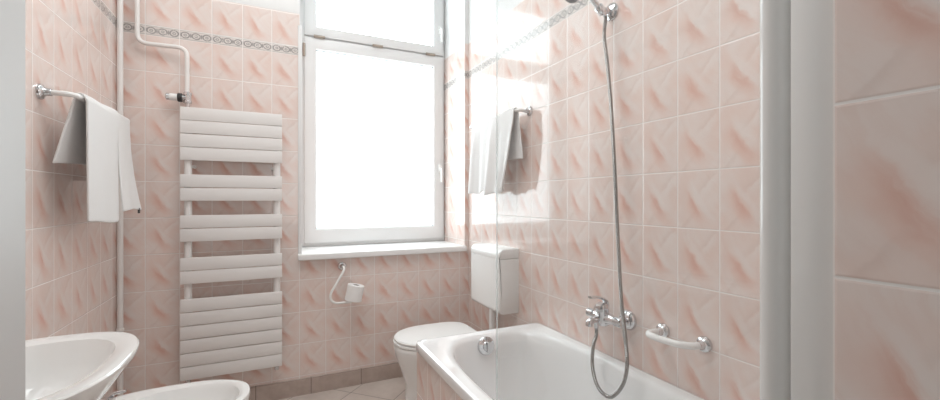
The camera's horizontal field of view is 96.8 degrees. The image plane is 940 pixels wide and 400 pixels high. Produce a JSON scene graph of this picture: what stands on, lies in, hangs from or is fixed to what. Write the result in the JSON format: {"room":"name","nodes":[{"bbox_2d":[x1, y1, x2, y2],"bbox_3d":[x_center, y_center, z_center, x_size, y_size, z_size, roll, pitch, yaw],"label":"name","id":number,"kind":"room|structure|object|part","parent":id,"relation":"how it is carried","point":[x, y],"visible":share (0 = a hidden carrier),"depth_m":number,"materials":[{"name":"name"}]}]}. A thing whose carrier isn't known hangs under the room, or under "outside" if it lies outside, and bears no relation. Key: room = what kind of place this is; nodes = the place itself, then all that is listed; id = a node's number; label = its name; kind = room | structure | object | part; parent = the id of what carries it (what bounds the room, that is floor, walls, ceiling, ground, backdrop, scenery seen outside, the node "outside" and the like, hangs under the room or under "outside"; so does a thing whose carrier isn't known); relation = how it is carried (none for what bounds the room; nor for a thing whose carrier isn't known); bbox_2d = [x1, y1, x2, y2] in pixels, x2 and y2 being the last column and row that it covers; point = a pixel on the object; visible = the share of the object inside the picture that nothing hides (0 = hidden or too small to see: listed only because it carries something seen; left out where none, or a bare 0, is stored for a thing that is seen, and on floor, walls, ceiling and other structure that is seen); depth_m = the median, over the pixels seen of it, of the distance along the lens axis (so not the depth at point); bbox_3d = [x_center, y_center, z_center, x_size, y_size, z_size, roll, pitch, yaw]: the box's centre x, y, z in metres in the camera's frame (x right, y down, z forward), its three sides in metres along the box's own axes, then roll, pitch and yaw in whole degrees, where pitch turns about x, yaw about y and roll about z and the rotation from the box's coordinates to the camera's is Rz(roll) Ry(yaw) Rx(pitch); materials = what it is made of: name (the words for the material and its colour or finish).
{"room":"bathroom","nodes":[
{"label":"bathroom","id":0,"kind":"room"},
{"bbox_2d":[25,0,116,397],"bbox_3d":[-1.382,-0.360,1.053,0.120,3.150,3.525,0,0,-25],"label":"wall","id":1,"kind":"structure","parent":0,"point":[71,45],"depth_m":1.64,"materials":[{"name":"pink tile"}]},
{"bbox_2d":[35,83,85,102],"bbox_3d":[-1.597,-0.379,1.770,0.104,0.056,0.690,0,0,-25],"label":"towel rail","id":2,"kind":"object","parent":1,"relation":"attached to","point":[41,92],"visible":0.53,"depth_m":1.47,"materials":[{"name":"silver metal"}]},
{"bbox_2d":[52,93,141,222],"bbox_3d":[-1.565,-0.152,1.779,0.103,0.501,0.597,0,0,-23],"label":"towel","id":3,"kind":"object","parent":2,"relation":"hanging from","point":[94,135],"visible":1,"depth_m":1.67,"materials":[{"name":"white fabric"}]},
{"bbox_2d":[25,332,138,399],"bbox_3d":[-1.027,0.519,0.936,0.422,0.272,0.556,0,0,-25],"label":"washbasin","id":4,"kind":"object","parent":1,"relation":"attached to","point":[82,366],"visible":0.93,"depth_m":1.11,"materials":[{"name":"white ceramic"}]},
{"bbox_2d":[116,0,123,396],"bbox_3d":[-1.830,-0.360,2.182,0.034,3.150,0.034,0,0,-25],"label":"pipe","id":5,"kind":"object","parent":1,"relation":"attached to","point":[120,328],"visible":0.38,"depth_m":2.17,"materials":[{"name":"white metal"}]},
{"bbox_2d":[123,0,467,394],"bbox_3d":[-0.992,-0.360,2.910,2.172,3.150,0.500,0,0,-25],"label":"wall","id":6,"kind":"structure","parent":0,"point":[243,54],"depth_m":2.48,"materials":[{"name":"pink tile"}]},
{"bbox_2d":[135,0,189,91],"bbox_3d":[-1.667,-1.260,2.263,0.247,1.350,0.023,0,0,-22],"label":"supply pipe","id":7,"kind":"object","parent":6,"relation":"attached to","point":[137,2],"visible":1,"depth_m":2.26,"materials":[{"name":"white metal"}]},
{"bbox_2d":[165,92,281,382],"bbox_3d":[-1.395,0.211,2.396,0.575,1.613,0.084,0,0,-25],"label":"towel radiator","id":8,"kind":"object","parent":6,"relation":"attached to","point":[226,186],"visible":0.99,"depth_m":2.36,"materials":[{"name":"white metal"}]},
{"bbox_2d":[298,25,301,253],"bbox_3d":[-1.063,-0.374,2.608,0.022,1.422,0.026,0,0,-25],"label":"trim","id":9,"kind":"structure","parent":6,"relation":"attached to","point":[299,26],"depth_m":2.60,"materials":[{"name":"white"}]},
{"bbox_2d":[249,362,402,399],"bbox_3d":[-1.060,1.164,2.593,1.740,0.102,0.016,0,0,-25],"label":"baseboard","id":10,"kind":"structure","parent":6,"relation":"attached to","point":[319,383],"depth_m":2.65,"materials":[{"name":"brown tile"}]},
{"bbox_2d":[329,262,351,303],"bbox_3d":[-0.814,0.528,2.657,0.170,0.250,0.110,0,0,-25],"label":"toilet paper holder","id":11,"kind":"object","parent":6,"relation":"attached to","point":[342,265],"visible":0.74,"depth_m":2.61,"materials":[{"name":"silver metal"}]},
{"bbox_2d":[345,283,363,302],"bbox_3d":[-0.731,0.589,2.645,0.121,0.118,0.108,0,0,-25],"label":"toilet paper roll","id":12,"kind":"object","parent":11,"relation":"on","point":[354,292],"visible":1,"depth_m":2.60,"materials":[{"name":"white paper"}]},
{"bbox_2d":[298,0,466,260],"bbox_3d":[-0.649,-0.712,3.036,1.141,2.176,0.525,0,0,-25],"label":"window","id":13,"kind":"structure","parent":6,"relation":"in","point":[373,70],"depth_m":3.18,"materials":[{"name":"white"}]},
{"bbox_3d":[-0.712,-1.473,3.220,1.060,0.594,0.068,0,0,-25],"label":"sash","id":14,"kind":"part","parent":13,"relation":"part of","materials":[{"name":"white"}]},
{"bbox_3d":[-0.712,-0.425,3.220,1.060,1.477,0.068,0,0,-25],"label":"sash","id":15,"kind":"part","parent":13,"relation":"part of","materials":[{"name":"white"}]},
{"bbox_3d":[-0.715,-1.468,3.224,0.918,0.467,0.016,0,0,-25],"label":"pane","id":16,"kind":"part","parent":13,"relation":"part of","materials":[{"name":"white"}]},
{"bbox_3d":[-0.715,-0.435,3.224,0.918,1.316,0.016,0,0,-25],"label":"pane","id":17,"kind":"part","parent":13,"relation":"part of","materials":[{"name":"white"}]},
{"bbox_3d":[-0.631,0.357,2.998,1.141,0.038,0.441,0,0,-25],"label":"sill","id":18,"kind":"part","parent":13,"relation":"part of","materials":[{"name":"white stone"}]},
{"bbox_3d":[-0.235,-1.339,3.378,0.032,0.145,0.058,0,0,-25],"label":"handle","id":19,"kind":"part","parent":13,"relation":"part of","materials":[{"name":"white plastic"}]},
{"bbox_3d":[-0.235,-0.214,3.378,0.032,0.145,0.058,0,0,-25],"label":"handle","id":20,"kind":"part","parent":13,"relation":"part of","materials":[{"name":"white plastic"}]},
{"bbox_2d":[279,377,404,399],"bbox_3d":[-0.276,1.275,1.255,2.252,0.120,4.305,0,0,-25],"label":"floor","id":21,"kind":"structure","parent":0,"point":[394,388],"depth_m":2.62,"materials":[{"name":"tile"}]},
{"bbox_2d":[101,379,249,399],"bbox_3d":[-1.213,0.977,1.689,0.574,0.475,0.392,0,0,-25],"label":"bidet","id":22,"kind":"object","parent":21,"relation":"on","point":[224,389],"visible":1,"depth_m":1.83,"materials":[{"name":"white ceramic"}]},
{"bbox_2d":[101,389,126,399],"bbox_3d":[-1.371,0.781,1.614,0.097,0.082,0.052,0,0,-25],"label":"mixer tap","id":23,"kind":"object","parent":22,"relation":"on","point":[111,396],"depth_m":1.61,"materials":[{"name":"silver metal"}]},
{"bbox_2d":[393,322,476,399],"bbox_3d":[-0.185,0.997,2.468,0.535,0.436,0.374,0,0,-25],"label":"toilet","id":24,"kind":"object","parent":21,"relation":"on","point":[405,340],"visible":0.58,"depth_m":2.36,"materials":[{"name":"white ceramic"}]},
{"bbox_3d":[-0.209,0.812,2.456,0.480,0.017,0.364,0,0,-25],"label":"seat","id":25,"kind":"part","parent":24,"relation":"part of","materials":[{"name":"white plastic"}]},
{"bbox_3d":[-0.208,1.019,2.457,0.480,0.392,0.358,0,0,-25],"label":"bowl","id":26,"kind":"part","parent":24,"relation":"part of","materials":[{"name":"white ceramic"}]},
{"bbox_3d":[-0.204,0.790,2.458,0.482,0.023,0.374,0,0,-25],"label":"lid","id":27,"kind":"part","parent":24,"relation":"part of","materials":[{"name":"white plastic"}]},
{"bbox_2d":[416,323,704,399],"bbox_3d":[0.405,0.940,1.386,0.706,0.550,1.639,0,0,-25],"label":"bathtub","id":28,"kind":"object","parent":21,"relation":"on","point":[536,361],"visible":0.98,"depth_m":1.94,"materials":[{"name":"white ceramic"}]},
{"bbox_2d":[496,0,832,399],"bbox_3d":[0.268,-0.070,0.910,0.062,1.471,0.894,0,0,-25],"label":"screen","id":29,"kind":"object","parent":28,"relation":"on","point":[796,36],"visible":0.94,"depth_m":0.53,"materials":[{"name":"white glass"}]},
{"bbox_3d":[0.255,-0.044,0.957,0.006,1.411,0.797,0,0,-25],"label":"glass pane","id":30,"kind":"part","parent":29,"relation":"part of","materials":[{"name":"clear glass"}]},
{"bbox_3d":[0.430,-0.070,0.587,0.037,1.471,0.037,0,0,-25],"label":"hinge post","id":31,"kind":"part","parent":29,"relation":"part of","materials":[{"name":"white metal"}]},
{"bbox_2d":[468,0,759,399],"bbox_3d":[0.689,-0.360,1.755,0.120,3.150,3.025,0,0,-25],"label":"wall","id":32,"kind":"structure","parent":0,"point":[685,74],"depth_m":1.68,"materials":[{"name":"pink tile"}]},
{"bbox_2d":[471,243,518,329],"bbox_3d":[0.137,0.595,2.603,0.152,0.613,0.382,0,0,-25],"label":"toilet cistern","id":33,"kind":"object","parent":32,"relation":"attached to","point":[483,255],"visible":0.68,"depth_m":2.47,"materials":[{"name":"white ceramic"}]},
{"bbox_3d":[0.146,0.318,2.607,0.134,0.058,0.382,0,0,-25],"label":"lid","id":34,"kind":"part","parent":33,"relation":"part of","materials":[{"name":"white ceramic"}]},
{"bbox_2d":[469,106,532,128],"bbox_3d":[0.163,-0.500,2.624,0.087,0.056,0.691,0,0,-25],"label":"towel rail","id":35,"kind":"object","parent":32,"relation":"attached to","point":[529,109],"visible":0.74,"depth_m":2.33,"materials":[{"name":"silver metal"}]},
{"bbox_2d":[468,107,522,194],"bbox_3d":[0.143,-0.275,2.577,0.093,0.495,0.568,0,0,-25],"label":"towel","id":36,"kind":"object","parent":35,"relation":"hanging from","point":[482,171],"visible":0.95,"depth_m":2.54,"materials":[{"name":"white fabric"}]},
{"bbox_2d":[594,3,617,20],"bbox_3d":[0.566,-0.803,1.766,0.092,0.074,0.074,0,0,-25],"label":"holder","id":37,"kind":"object","parent":32,"relation":"attached to","point":[611,9],"visible":0.9,"depth_m":1.76,"materials":[{"name":"silver metal"}]},
{"bbox_2d":[565,0,628,398],"bbox_3d":[0.516,-0.059,1.645,0.225,1.660,0.233,0,0,-25],"label":"shower","id":38,"kind":"object","parent":37,"relation":"in","point":[595,3],"visible":1,"depth_m":1.67,"materials":[{"name":"silver metal"}]},
{"bbox_3d":[0.508,-0.831,1.733,0.155,0.117,0.026,0,0,-28],"label":"handle","id":39,"kind":"part","parent":38,"relation":"part of","materials":[{"name":"silver metal"}]},
{"bbox_2d":[585,296,636,330],"bbox_3d":[0.547,0.468,1.737,0.151,0.146,0.234,0,0,-25],"label":"mixer tap","id":40,"kind":"object","parent":32,"relation":"attached to","point":[600,315],"visible":0.94,"depth_m":1.71,"materials":[{"name":"silver metal"}]},
{"bbox_3d":[0.512,0.501,1.726,0.077,0.043,0.029,0,0,-23],"label":"spout","id":41,"kind":"part","parent":40,"relation":"part of","materials":[{"name":"silver metal"}]},
{"bbox_3d":[0.531,0.420,1.722,0.093,0.051,0.034,0,0,-25],"label":"lever","id":42,"kind":"part","parent":40,"relation":"part of","materials":[{"name":"silver metal"}]},
{"bbox_2d":[645,323,712,352],"bbox_3d":[0.707,0.485,1.453,0.105,0.054,0.218,0,0,-25],"label":"grab rail","id":43,"kind":"object","parent":32,"relation":"attached to","point":[660,334],"visible":1,"depth_m":1.41,"materials":[{"name":"silver metal"}]},
{"bbox_2d":[833,0,939,399],"bbox_3d":[0.852,-0.360,0.424,0.722,3.150,0.479,0,0,-25],"label":"wall pier","id":44,"kind":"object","parent":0,"point":[886,53],"depth_m":0.44,"materials":[{"name":"pink tile"}]},
{"bbox_3d":[0.001,-0.360,-0.177,1.330,3.150,0.120,0,0,-25],"label":"wall","id":45,"kind":"structure","parent":0,"visible":0},
{"bbox_2d":[0,0,24,399],"bbox_3d":[-0.441,0.189,0.181,0.042,2.028,0.825,0,0,-25],"label":"door","id":46,"kind":"structure","parent":45,"relation":"in","point":[12,12],"depth_m":0.53,"materials":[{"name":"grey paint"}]}
]}

